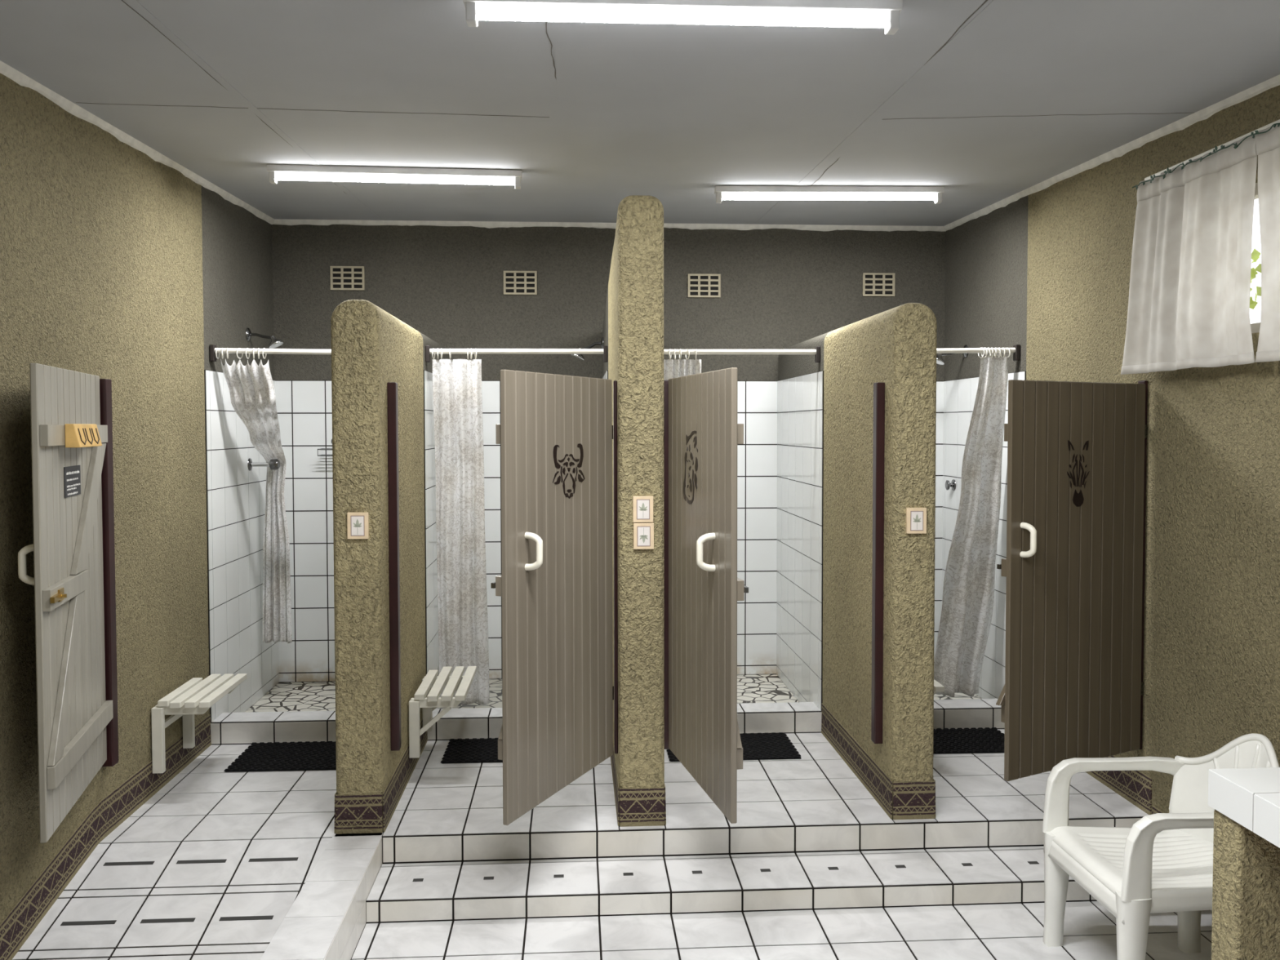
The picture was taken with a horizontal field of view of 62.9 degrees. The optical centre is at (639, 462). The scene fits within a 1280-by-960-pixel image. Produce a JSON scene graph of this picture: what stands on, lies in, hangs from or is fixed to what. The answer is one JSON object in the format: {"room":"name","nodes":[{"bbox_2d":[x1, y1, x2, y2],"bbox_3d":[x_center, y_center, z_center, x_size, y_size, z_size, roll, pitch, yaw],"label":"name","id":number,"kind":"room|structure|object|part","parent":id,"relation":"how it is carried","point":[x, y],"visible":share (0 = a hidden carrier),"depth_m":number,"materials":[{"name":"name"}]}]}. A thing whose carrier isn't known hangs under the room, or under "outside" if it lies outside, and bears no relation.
{"room":"communal shower room","nodes":[
{"label":"communal shower room","id":0,"kind":"room"},
{"bbox_2d":[0,72,279,923],"bbox_3d":[-2.106,0.226,2.623,0.208,3.380,8.060,0,2,-4],"label":"wall","id":1,"kind":"structure","parent":0,"point":[119,266],"depth_m":4.41,"materials":[{"name":"beige paint"}]},
{"bbox_2d":[17,363,113,843],"bbox_3d":[-1.972,0.424,3.629,0.134,1.485,0.872,-1,2,-16],"label":"shower door","id":2,"kind":"structure","parent":1,"relation":"attached to","point":[73,711],"depth_m":3.46,"materials":[{"name":"beige paint"}]},
{"bbox_3d":[-1.912,0.319,3.276,0.064,0.132,0.024,-1,2,-16],"label":"handle","id":3,"kind":"part","parent":2,"relation":"part of","materials":[{"name":"beige plastic"}]},
{"bbox_2d":[63,465,80,497],"bbox_3d":[-1.943,0.063,3.581,0.004,0.102,0.208,-1,2,-16],"label":"notice sign","id":4,"kind":"object","parent":2,"relation":"attached to","point":[72,474],"visible":1,"depth_m":3.57,"materials":[{"name":"black plastic"}]},
{"bbox_2d":[64,423,102,447],"bbox_3d":[-1.893,-0.093,3.563,0.046,0.078,0.320,-1,2,-16],"label":"board","id":5,"kind":"object","parent":2,"relation":"attached to","point":[77,435],"visible":1,"depth_m":3.47,"materials":[{"name":"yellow wood"}]},
{"bbox_2d":[0,714,211,959],"bbox_3d":[-1.967,1.554,2.069,0.006,0.347,6.445,0,2,-4],"label":"baseboard","id":6,"kind":"structure","parent":1,"relation":"attached to","point":[122,802],"depth_m":3.94,"materials":[{"name":"brown tile"}]},
{"bbox_2d":[99,378,118,766],"bbox_3d":[-2.074,0.429,4.064,0.048,1.505,0.055,0,2,-4],"label":"trim","id":7,"kind":"structure","parent":1,"relation":"attached to","point":[105,384],"depth_m":4.05,"materials":[{"name":"red wood"}]},
{"bbox_2d":[0,60,274,224],"bbox_3d":[-2.001,-1.219,2.580,0.022,0.277,7.660,0,2,-4],"label":"trim","id":8,"kind":"structure","parent":1,"relation":"attached to","point":[19,77],"depth_m":4.22,"materials":[{"name":"paint"}]},
{"bbox_2d":[151,673,247,773],"bbox_3d":[-2.006,1.184,4.786,0.254,0.315,0.525,0,2,-4],"label":"bench","id":9,"kind":"object","parent":1,"relation":"attached to","point":[197,695],"visible":1,"depth_m":4.62,"materials":[{"name":"white wood"}]},
{"bbox_3d":[-2.096,1.208,4.554,0.045,0.285,0.032,0,2,-4],"label":"leg","id":10,"kind":"part","parent":9,"relation":"part of","materials":[{"name":"white wood"}]},
{"bbox_3d":[-2.115,1.159,4.729,0.016,0.026,0.323,0,2,-4],"label":"rail","id":11,"kind":"part","parent":9,"relation":"part of","materials":[{"name":"white wood"}]},
{"bbox_3d":[-1.996,1.081,4.586,0.244,0.041,0.027,0,2,-4],"label":"arm","id":12,"kind":"part","parent":9,"relation":"part of","materials":[{"name":"white wood"}]},
{"bbox_3d":[-2.119,1.195,4.908,0.045,0.285,0.032,0,2,-4],"label":"leg","id":13,"kind":"part","parent":9,"relation":"part of","materials":[{"name":"white wood"}]},
{"bbox_2d":[247,457,279,471],"bbox_3d":[-2.126,0.010,5.918,0.164,0.071,0.072,0,2,-4],"label":"tap","id":14,"kind":"object","parent":1,"relation":"attached to","point":[274,464],"visible":1,"depth_m":5.91,"materials":[{"name":"silver metal"}]},
{"bbox_3d":[-2.147,0.010,5.917,0.106,0.031,0.032,0,2,-4],"label":"stem","id":15,"kind":"part","parent":14,"relation":"part of","materials":[{"name":"silver metal"}]},
{"bbox_3d":[-2.069,0.010,5.922,0.050,0.061,0.064,0,2,-4],"label":"knob","id":16,"kind":"part","parent":14,"relation":"part of","materials":[{"name":"silver metal"}]},
{"bbox_2d":[245,327,284,348],"bbox_3d":[-2.115,-0.703,5.902,0.208,0.118,0.091,0,2,2],"label":"shower","id":17,"kind":"object","parent":1,"relation":"attached to","point":[274,343],"visible":0.99,"depth_m":5.89,"materials":[{"name":"silver metal"}]},
{"bbox_3d":[-2.207,-0.725,5.913,0.015,0.075,0.076,0,2,-4],"label":"wall plate","id":18,"kind":"part","parent":17,"relation":"part of","materials":[{"name":"silver metal"}]},
{"bbox_3d":[-2.138,-0.714,5.909,0.138,0.038,0.022,0,2,5],"label":"arm","id":19,"kind":"part","parent":17,"relation":"part of","materials":[{"name":"silver metal"}]},
{"bbox_2d":[12,837,331,959],"bbox_3d":[-1.616,1.683,3.605,0.896,0.399,0.931,0,2,-4],"label":"ramp","id":20,"kind":"structure","parent":0,"point":[201,900],"depth_m":3.70,"materials":[{"name":"tile"}]},
{"bbox_2d":[259,832,383,959],"bbox_3d":[-1.041,1.702,3.026,0.193,0.400,2.229,0,2,-4],"label":"kerb","id":21,"kind":"object","parent":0,"point":[326,919],"visible":0.99,"depth_m":3.56,"materials":[{"name":"tile"}]},
{"bbox_2d":[330,299,451,831],"bbox_3d":[-1.186,0.382,5.308,0.201,2.120,2.430,0,2,-4],"label":"wall","id":22,"kind":"structure","parent":0,"point":[371,348],"depth_m":4.12,"materials":[{"name":"beige paint"}]},
{"bbox_2d":[209,344,331,361],"bbox_3d":[-1.731,-0.552,5.332,0.891,0.092,0.044,0,2,-4],"label":"shower curtain rod","id":23,"kind":"object","parent":22,"relation":"attached to","point":[212,347],"visible":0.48,"depth_m":5.31,"materials":[{"name":"white metal"}]},
{"bbox_2d":[215,347,292,643],"bbox_3d":[-2.022,0.227,5.670,0.270,1.644,0.723,0,2,-2],"label":"shower curtain","id":24,"kind":"object","parent":23,"relation":"hanging from","point":[251,388],"visible":0.95,"depth_m":5.98,"materials":[{"name":"white fabric"}]},
{"bbox_2d":[346,511,368,538],"bbox_3d":[-1.101,0.246,4.083,0.081,0.104,0.018,0,2,-4],"label":"plaque","id":25,"kind":"object","parent":22,"relation":"attached to","point":[357,523],"visible":1,"depth_m":4.08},
{"bbox_2d":[351,516,364,535],"bbox_3d":[-1.100,0.246,4.075,0.047,0.074,0.001,0,2,-4],"label":"picture","id":26,"kind":"object","parent":25,"relation":"attached to","point":[357,522],"depth_m":4.07},
{"bbox_2d":[334,717,427,834],"bbox_3d":[-1.146,1.365,4.733,0.197,0.155,1.219,0,2,-4],"label":"baseboard","id":27,"kind":"structure","parent":22,"relation":"attached to","point":[353,813],"depth_m":4.13,"materials":[{"name":"brown tile"}]},
{"bbox_2d":[386,382,401,751],"bbox_3d":[-1.013,0.430,4.310,0.036,1.517,0.050,0,2,-4],"label":"trim","id":28,"kind":"structure","parent":22,"relation":"attached to","point":[392,387],"depth_m":4.29,"materials":[{"name":"red wood"}]},
{"bbox_2d":[408,666,476,758],"bbox_3d":[-0.938,1.188,5.023,0.254,0.288,0.585,0,2,-4],"label":"bench","id":29,"kind":"object","parent":22,"relation":"attached to","point":[427,697],"visible":1,"depth_m":4.79,"materials":[{"name":"white wood"}]},
{"bbox_3d":[-1.026,1.212,4.761,0.045,0.258,0.032,0,2,-4],"label":"leg","id":30,"kind":"part","parent":29,"relation":"part of","materials":[{"name":"white wood"}]},
{"bbox_3d":[-1.052,1.198,5.175,0.045,0.258,0.032,0,2,-4],"label":"leg","id":31,"kind":"part","parent":29,"relation":"part of","materials":[{"name":"white wood"}]},
{"bbox_3d":[-0.926,1.099,4.794,0.244,0.041,0.027,0,2,-4],"label":"arm","id":32,"kind":"part","parent":29,"relation":"part of","materials":[{"name":"white wood"}]},
{"bbox_3d":[-0.952,1.085,5.208,0.244,0.041,0.027,0,2,-4],"label":"arm","id":33,"kind":"part","parent":29,"relation":"part of","materials":[{"name":"white wood"}]},
{"bbox_2d":[271,224,945,682],"bbox_3d":[-0.156,0.033,6.674,4.605,3.280,0.208,0,2,-4],"label":"wall","id":34,"kind":"structure","parent":0,"point":[781,288],"depth_m":6.53,"materials":[{"name":"grey paint"}]},
{"bbox_2d":[317,439,332,456],"bbox_3d":[-1.864,-0.098,6.404,0.194,0.112,0.111,0,2,-4],"label":"rack","id":35,"kind":"object","parent":34,"relation":"attached to","point":[331,439],"visible":0.33,"depth_m":6.35,"materials":[{"name":"silver metal"}]},
{"bbox_2d":[317,448,332,456],"bbox_3d":[-1.864,-0.064,6.405,0.194,0.045,0.110,0,2,-4],"label":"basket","id":36,"kind":"object","parent":35,"relation":"on","point":[321,448],"depth_m":6.35,"materials":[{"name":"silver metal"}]},
{"bbox_2d":[329,266,364,290],"bbox_3d":[-1.798,-1.133,6.429,0.206,0.146,0.013,0,2,-4],"label":"air vent","id":37,"kind":"object","parent":34,"relation":"in","point":[342,277],"visible":1,"depth_m":6.43,"materials":[{"name":"plastic"}]},
{"bbox_2d":[503,271,537,294],"bbox_3d":[-0.744,-1.117,6.495,0.206,0.146,0.013,0,2,-4],"label":"air vent","id":38,"kind":"object","parent":34,"relation":"in","point":[515,282],"visible":1,"depth_m":6.49,"materials":[{"name":"plastic"}]},
{"bbox_2d":[272,218,945,231],"bbox_3d":[-0.152,-1.476,6.516,4.205,0.043,0.022,0,2,-4],"label":"trim","id":39,"kind":"structure","parent":34,"relation":"attached to","point":[489,224],"depth_m":6.50,"materials":[{"name":"paint"}]},
{"bbox_2d":[688,273,720,297],"bbox_3d":[0.403,-1.111,6.567,0.206,0.146,0.013,0,2,-4],"label":"air vent","id":40,"kind":"object","parent":34,"relation":"in","point":[700,285],"visible":1,"depth_m":6.57,"materials":[{"name":"plastic"}]},
{"bbox_2d":[862,272,895,296],"bbox_3d":[1.515,-1.129,6.635,0.206,0.146,0.013,0,2,-4],"label":"air vent","id":41,"kind":"object","parent":34,"relation":"in","point":[874,284],"visible":1,"depth_m":6.63,"materials":[{"name":"plastic"}]},
{"bbox_2d":[244,674,982,712],"bbox_3d":[-0.115,1.533,6.111,4.205,0.320,1.040,0,2,-4],"label":"floor","id":42,"kind":"structure","parent":0,"point":[751,688],"depth_m":6.16,"materials":[{"name":"white stone"}]},
{"bbox_2d":[99,728,1148,863],"bbox_3d":[-0.034,1.588,4.818,4.205,0.300,1.304,0,2,-4],"label":"platform","id":43,"kind":"object","parent":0,"point":[814,802],"visible":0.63,"depth_m":4.34,"materials":[{"name":"tile"}]},
{"bbox_2d":[223,741,336,772],"bbox_3d":[-1.627,1.424,5.089,0.644,0.012,0.423,0,2,-4],"label":"bath mat","id":44,"kind":"object","parent":43,"relation":"on","point":[284,756],"visible":0.7,"depth_m":5.05,"materials":[{"name":"black rubber"}]},
{"bbox_2d":[440,737,502,763],"bbox_3d":[-0.640,1.419,5.177,0.644,0.012,0.363,0,2,-4],"label":"bath mat","id":45,"kind":"object","parent":43,"relation":"on","point":[459,750],"visible":0.44,"depth_m":5.13,"materials":[{"name":"black rubber"}]},
{"bbox_2d":[210,698,1004,745],"bbox_3d":[-0.078,1.457,5.503,4.205,0.315,0.183,0,2,-4],"label":"kerb","id":46,"kind":"object","parent":43,"relation":"on","point":[248,727],"visible":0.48,"depth_m":5.42,"materials":[{"name":"tile"}]},
{"bbox_2d":[666,732,801,761],"bbox_3d":[0.449,1.416,5.220,0.644,0.012,0.404,0,2,-4],"label":"bath mat","id":47,"kind":"object","parent":43,"relation":"on","point":[758,746],"visible":0.46,"depth_m":5.18,"materials":[{"name":"black rubber"}]},
{"bbox_2d":[933,727,1004,753],"bbox_3d":[1.541,1.411,5.313,0.704,0.012,0.393,0,2,-3],"label":"bath mat","id":48,"kind":"object","parent":43,"relation":"on","point":[945,740],"visible":0.56,"depth_m":5.29,"materials":[{"name":"black rubber"}]},
{"bbox_2d":[601,195,664,787],"bbox_3d":[-0.069,0.170,5.370,0.199,2.536,2.430,0,2,-4],"label":"wall","id":49,"kind":"structure","parent":0,"point":[633,331],"depth_m":4.16,"materials":[{"name":"beige paint"}]},
{"bbox_2d":[425,345,607,362],"bbox_3d":[-0.634,-0.561,5.400,0.933,0.085,0.044,0,2,-4],"label":"shower curtain rod","id":50,"kind":"object","parent":49,"relation":"attached to","point":[603,351],"visible":1,"depth_m":5.39,"materials":[{"name":"white metal"}]},
{"bbox_2d":[431,348,488,704],"bbox_3d":[-0.936,0.349,5.476,0.269,1.881,0.185,0,2,-4],"label":"shower curtain","id":51,"kind":"object","parent":50,"relation":"hanging from","point":[462,596],"visible":0.97,"depth_m":5.48,"materials":[{"name":"white fabric"}]},
{"bbox_2d":[490,369,613,825],"bbox_3d":[-0.277,0.443,3.881,0.134,1.532,0.863,1,2,24],"label":"shower door","id":52,"kind":"structure","parent":49,"relation":"attached to","point":[554,433],"depth_m":3.79,"materials":[{"name":"beige paint"}]},
{"bbox_3d":[-0.363,0.306,3.594,0.064,0.132,0.024,1,2,24],"label":"handle","id":53,"kind":"part","parent":52,"relation":"part of","materials":[{"name":"beige plastic"}]},
{"bbox_2d":[570,337,603,359],"bbox_3d":[-0.312,-0.673,6.166,0.201,0.138,0.091,0,2,-9],"label":"shower","id":54,"kind":"object","parent":49,"relation":"attached to","point":[580,357],"visible":0.69,"depth_m":6.16,"materials":[{"name":"silver metal"}]},
{"bbox_3d":[-0.291,-0.684,6.176,0.133,0.059,0.022,-1,2,-13],"label":"arm","id":55,"kind":"part","parent":54,"relation":"part of","materials":[{"name":"silver metal"}]},
{"bbox_3d":[-0.226,-0.706,6.188,0.015,0.075,0.076,0,2,-4],"label":"wall plate","id":56,"kind":"part","parent":54,"relation":"part of","materials":[{"name":"silver metal"}]},
{"bbox_2d":[613,380,617,753],"bbox_3d":[-0.100,0.430,4.292,0.014,1.530,0.055,0,2,-4],"label":"trim","id":57,"kind":"structure","parent":49,"relation":"attached to","point":[615,382],"depth_m":4.27,"materials":[{"name":"red wood"}]},
{"bbox_2d":[610,741,666,826],"bbox_3d":[-0.029,1.361,4.803,0.195,0.155,1.219,0,2,-4],"label":"baseboard","id":58,"kind":"structure","parent":49,"relation":"attached to","point":[634,806],"depth_m":4.20,"materials":[{"name":"brown tile"}]},
{"bbox_2d":[632,496,653,522],"bbox_3d":[0.012,0.185,4.150,0.081,0.104,0.018,0,2,-4],"label":"plaque","id":59,"kind":"object","parent":49,"relation":"attached to","point":[642,506],"visible":1,"depth_m":4.14,"materials":[{"name":"beige wood"}]},
{"bbox_2d":[637,500,648,519],"bbox_3d":[0.013,0.185,4.142,0.047,0.074,0.001,0,2,-4],"label":"picture","id":60,"kind":"object","parent":59,"relation":"attached to","point":[642,505],"depth_m":4.14},
{"bbox_2d":[633,522,653,549],"bbox_3d":[0.015,0.292,4.154,0.081,0.104,0.018,0,2,-4],"label":"plaque","id":61,"kind":"object","parent":49,"relation":"attached to","point":[643,533],"visible":1,"depth_m":4.15,"materials":[{"name":"beige wood"}]},
{"bbox_2d":[637,527,649,545],"bbox_3d":[0.015,0.292,4.146,0.047,0.074,0.001,0,2,-4],"label":"picture","id":62,"kind":"object","parent":61,"relation":"attached to","point":[643,533],"depth_m":4.15},
{"bbox_2d":[663,379,669,749],"bbox_3d":[0.106,0.416,4.254,0.026,1.500,0.055,0,2,-4],"label":"trim","id":63,"kind":"structure","parent":49,"relation":"attached to","point":[665,381],"depth_m":4.22,"materials":[{"name":"red wood"}]},
{"bbox_2d":[668,367,748,823],"bbox_3d":[0.206,0.424,3.809,0.134,1.490,0.863,-1,2,-13],"label":"shower door","id":64,"kind":"structure","parent":49,"relation":"attached to","point":[705,588],"depth_m":3.69,"materials":[{"name":"beige paint"}]},
{"bbox_3d":[0.224,0.306,3.567,0.064,0.132,0.024,-1,2,-13],"label":"handle","id":65,"kind":"part","parent":64,"relation":"part of","materials":[{"name":"beige plastic"}]},
{"bbox_2d":[663,346,820,362],"bbox_3d":[0.480,-0.565,5.469,0.930,0.085,0.044,0,2,-4],"label":"shower curtain rod","id":66,"kind":"object","parent":49,"relation":"attached to","point":[816,351],"visible":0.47,"depth_m":5.46,"materials":[{"name":"white metal"}]},
{"bbox_2d":[663,348,701,380],"bbox_3d":[0.182,0.347,5.550,0.274,1.886,0.192,0,2,-4],"label":"shower curtain","id":67,"kind":"object","parent":66,"relation":"hanging from","point":[675,368],"visible":0.08,"depth_m":5.45,"materials":[{"name":"white fabric"}]},
{"bbox_2d":[0,0,1279,226],"bbox_3d":[0.086,-1.314,2.707,4.405,0.402,7.860,0,2,-4],"label":"ceiling","id":68,"kind":"structure","parent":0,"point":[987,102],"depth_m":3.66,"materials":[{"name":"paint"}]},
{"bbox_2d":[266,164,522,189],"bbox_3d":[-1.145,-1.345,4.928,1.174,0.080,0.061,0,2,-6],"label":"ceiling light","id":69,"kind":"object","parent":68,"relation":"attached to","point":[277,172],"visible":1,"depth_m":4.91,"materials":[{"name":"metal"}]},
{"bbox_2d":[462,0,902,35],"bbox_3d":[0.118,-1.203,2.798,1.170,0.080,0.060,0,2,-3],"label":"ceiling light","id":70,"kind":"object","parent":68,"relation":"attached to","point":[885,14],"visible":1,"depth_m":2.78,"materials":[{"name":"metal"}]},
{"bbox_2d":[714,185,944,204],"bbox_3d":[0.970,-1.374,5.367,1.173,0.080,0.060,0,2,-1],"label":"ceiling light","id":71,"kind":"object","parent":68,"relation":"attached to","point":[722,192],"visible":1,"depth_m":5.34,"materials":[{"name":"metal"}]},
{"bbox_2d":[365,845,1097,924],"bbox_3d":[0.556,1.693,4.044,3.124,0.242,0.326,0,2,-4],"label":"step","id":72,"kind":"structure","parent":0,"point":[410,892],"depth_m":3.93,"materials":[{"name":"tile"}]},
{"bbox_2d":[351,901,1212,959],"bbox_3d":[0.177,1.851,1.429,4.205,0.208,4.881,0,2,-4],"label":"floor","id":73,"kind":"structure","parent":0,"point":[1001,931],"depth_m":3.68,"materials":[{"name":"tile"}]},
{"bbox_2d":[1042,733,1279,959],"bbox_3d":[1.720,1.279,3.385,0.614,0.794,0.567,0,2,-4],"label":"armchair","id":74,"kind":"object","parent":73,"relation":"on","point":[1163,863],"visible":0.65,"depth_m":3.44,"materials":[{"name":"white plastic"}]},
{"bbox_3d":[1.445,1.473,3.617,0.090,0.392,0.070,0,2,-4],"label":"leg","id":75,"kind":"part","parent":74,"relation":"part of","materials":[{"name":"white plastic"}]},
{"bbox_3d":[1.659,1.156,3.639,0.524,0.257,0.043,0,2,-4],"label":"armrest","id":76,"kind":"part","parent":74,"relation":"part of","materials":[{"name":"white plastic"}]},
{"bbox_3d":[1.684,1.314,3.384,0.532,0.095,0.534,0,2,-4],"label":"seat","id":77,"kind":"part","parent":74,"relation":"part of","materials":[{"name":"white plastic"}]},
{"bbox_3d":[1.475,1.489,3.134,0.090,0.392,0.070,0,2,-4],"label":"leg","id":78,"kind":"part","parent":74,"relation":"part of","materials":[{"name":"white plastic"}]},
{"bbox_3d":[1.692,1.174,3.117,0.524,0.257,0.043,0,2,-4],"label":"armrest","id":79,"kind":"part","parent":74,"relation":"part of","materials":[{"name":"white plastic"}]},
{"bbox_3d":[1.879,1.473,3.591,0.096,0.392,0.076,0,2,-4],"label":"leg","id":80,"kind":"part","parent":74,"relation":"part of","materials":[{"name":"white plastic"}]},
{"bbox_3d":[1.933,1.087,3.391,0.187,0.409,0.548,0,2,-4],"label":"backrest","id":81,"kind":"part","parent":74,"relation":"part of","materials":[{"name":"white plastic"}]},
{"bbox_2d":[1208,767,1279,959],"bbox_3d":[1.905,1.283,1.837,0.699,0.892,1.919,0,2,-4],"label":"counter","id":82,"kind":"object","parent":73,"relation":"on","point":[1246,802],"depth_m":2.65,"materials":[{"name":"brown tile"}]},
{"bbox_2d":[1208,767,1279,848],"bbox_3d":[1.905,0.887,1.823,0.699,0.098,1.919,0,2,-4],"label":"countertop","id":83,"kind":"structure","parent":82,"relation":"on","point":[1249,797],"depth_m":2.63,"materials":[{"name":"white tile"}]},
{"bbox_2d":[776,302,937,818],"bbox_3d":[1.040,0.374,5.446,0.191,2.120,2.430,0,2,-4],"label":"wall","id":84,"kind":"structure","parent":0,"point":[825,407],"depth_m":4.76,"materials":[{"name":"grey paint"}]},
{"bbox_2d":[871,382,884,743],"bbox_3d":[1.000,0.424,4.394,0.036,1.517,0.052,0,2,-4],"label":"trim","id":85,"kind":"structure","parent":84,"relation":"attached to","point":[878,440],"depth_m":4.37,"materials":[{"name":"red wood"}]},
{"bbox_2d":[821,703,935,819],"bbox_3d":[1.079,1.357,4.872,0.187,0.155,1.219,0,2,-4],"label":"baseboard","id":86,"kind":"structure","parent":84,"relation":"attached to","point":[912,800],"depth_m":4.42,"materials":[{"name":"brown tile"}]},
{"bbox_2d":[906,507,926,533],"bbox_3d":[1.115,0.234,4.221,0.081,0.104,0.018,0,2,-4],"label":"plaque","id":87,"kind":"object","parent":84,"relation":"attached to","point":[916,517],"visible":1,"depth_m":4.21,"materials":[{"name":"beige wood"}]},
{"bbox_2d":[911,511,922,529],"bbox_3d":[1.116,0.235,4.213,0.047,0.074,0.001,0,2,-4],"label":"picture","id":88,"kind":"object","parent":87,"relation":"attached to","point":[916,517],"depth_m":4.21},
{"bbox_2d":[933,679,944,694],"bbox_3d":[1.283,1.181,5.151,0.254,0.285,0.525,0,2,-4],"label":"bench","id":89,"kind":"object","parent":84,"relation":"attached to","point":[938,687],"visible":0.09,"depth_m":4.89,"materials":[{"name":"white wood"}]},
{"bbox_2d":[936,344,1020,360],"bbox_3d":[1.567,-0.578,5.537,0.894,0.094,0.044,0,2,-4],"label":"shower curtain rod","id":90,"kind":"object","parent":84,"relation":"attached to","point":[1015,349],"visible":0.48,"depth_m":5.54,"materials":[{"name":"white metal"}]},
{"bbox_2d":[933,347,1010,697],"bbox_3d":[1.801,0.339,5.693,0.338,1.911,0.279,0,2,-4],"label":"shower curtain","id":91,"kind":"object","parent":90,"relation":"hanging from","point":[968,589],"visible":1,"depth_m":5.72,"materials":[{"name":"white fabric"}]},
{"bbox_2d":[942,84,1279,813],"bbox_3d":[2.283,0.210,2.897,0.208,3.380,8.060,0,2,-4],"label":"wall","id":92,"kind":"structure","parent":0,"point":[1046,272],"depth_m":4.20,"materials":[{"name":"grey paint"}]},
{"bbox_2d":[945,479,955,490],"bbox_3d":[1.930,0.140,6.506,0.049,0.071,0.072,0,2,-4],"label":"tap","id":93,"kind":"object","parent":92,"relation":"attached to","point":[948,485],"visible":1,"depth_m":6.49,"materials":[{"name":"silver metal"}]},
{"bbox_3d":[1.913,0.140,6.505,0.015,0.061,0.064,0,2,-4],"label":"knob","id":94,"kind":"part","parent":93,"relation":"part of","materials":[{"name":"silver metal"}]},
{"bbox_2d":[936,344,968,364],"bbox_3d":[1.858,-0.649,6.293,0.230,0.122,0.092,0,2,-8],"label":"shower","id":95,"kind":"object","parent":92,"relation":"attached to","point":[940,360],"visible":0.51,"depth_m":6.28,"materials":[{"name":"silver metal"}]},
{"bbox_3d":[1.960,-0.673,6.315,0.015,0.075,0.076,0,2,-4],"label":"wall plate","id":96,"kind":"part","parent":95,"relation":"part of","materials":[{"name":"silver metal"}]},
{"bbox_2d":[995,379,1147,781],"bbox_3d":[1.731,0.440,4.120,0.851,1.513,0.134,-1,2,-30],"label":"shower door","id":97,"kind":"structure","parent":92,"relation":"attached to","point":[1072,567],"depth_m":4.09,"materials":[{"name":"brown paint"}]},
{"bbox_3d":[1.456,0.292,3.915,0.024,0.132,0.064,-1,2,-30],"label":"handle","id":98,"kind":"part","parent":97,"relation":"part of","materials":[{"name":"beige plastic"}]},
{"bbox_2d":[943,74,1279,231],"bbox_3d":[2.174,-1.234,2.840,0.022,0.279,7.660,0,2,-4],"label":"trim","id":99,"kind":"structure","parent":92,"relation":"attached to","point":[1181,124],"depth_m":4.39,"materials":[{"name":"paint"}]},
{"bbox_2d":[1084,755,1164,814],"bbox_3d":[2.107,1.474,4.200,0.006,0.347,2.695,0,2,-4],"label":"baseboard","id":100,"kind":"structure","parent":92,"relation":"attached to","point":[1135,786],"depth_m":4.44,"materials":[{"name":"brown tile"}]},
{"bbox_2d":[1137,380,1147,749],"bbox_3d":[2.089,0.429,4.368,0.014,1.540,0.055,0,2,-4],"label":"trim","id":101,"kind":"structure","parent":92,"relation":"attached to","point":[1145,382],"depth_m":4.34,"materials":[{"name":"red wood"}]},
{"bbox_2d":[1120,133,1257,374],"bbox_3d":[2.039,-0.733,3.910,0.055,0.775,0.847,0,2,-5],"label":"window curtain","id":102,"kind":"object","parent":92,"relation":"hanging from","point":[1189,290],"visible":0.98,"depth_m":3.83,"materials":[{"name":"white fabric"}]},
{"bbox_2d":[1132,123,1279,190],"bbox_3d":[2.054,-1.087,3.349,0.019,0.051,1.802,0,2,-4],"label":"curtain rod","id":103,"kind":"object","parent":92,"relation":"hanging from","point":[1253,134],"visible":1,"depth_m":3.74,"materials":[{"name":"grey metal"}]},
{"bbox_2d":[1144,119,1279,180],"bbox_3d":[2.130,-1.110,3.305,0.051,0.024,1.885,0,2,-4],"label":"rail","id":104,"kind":"object","parent":92,"relation":"attached to","point":[1277,121],"visible":0.29,"depth_m":3.77,"materials":[{"name":"white metal"}]},
{"bbox_2d":[1250,182,1260,333],"bbox_3d":[2.254,-0.711,3.249,0.045,0.545,1.530,0,2,-4],"label":"window","id":105,"kind":"structure","parent":92,"relation":"in","point":[1255,327],"depth_m":3.74,"materials":[{"name":"paint"}]},
{"bbox_2d":[1255,122,1279,362],"bbox_3d":[2.099,-0.700,2.969,0.070,0.777,1.100,0,2,-3],"label":"window curtain","id":106,"kind":"object","parent":92,"relation":"hanging from","point":[1267,144],"visible":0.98,"depth_m":3.44,"materials":[{"name":"white fabric"}]},
{"label":"outside","id":107,"kind":"structure","parent":0,"visible":0},
{"bbox_3d":[5.223,1.940,4.513,5.750,0.200,12.000,0,2,-4],"label":"ground","id":108,"kind":"structure","parent":107,"visible":0},
{"bbox_2d":[1249,248,1261,309],"bbox_3d":[3.982,0.200,6.175,1.387,3.169,4.567,0,2,-4],"label":"shrub","id":109,"kind":"object","parent":108,"relation":"on","point":[1255,254],"visible":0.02,"depth_m":5.91,"materials":[{"name":"green plant"}]}
]}

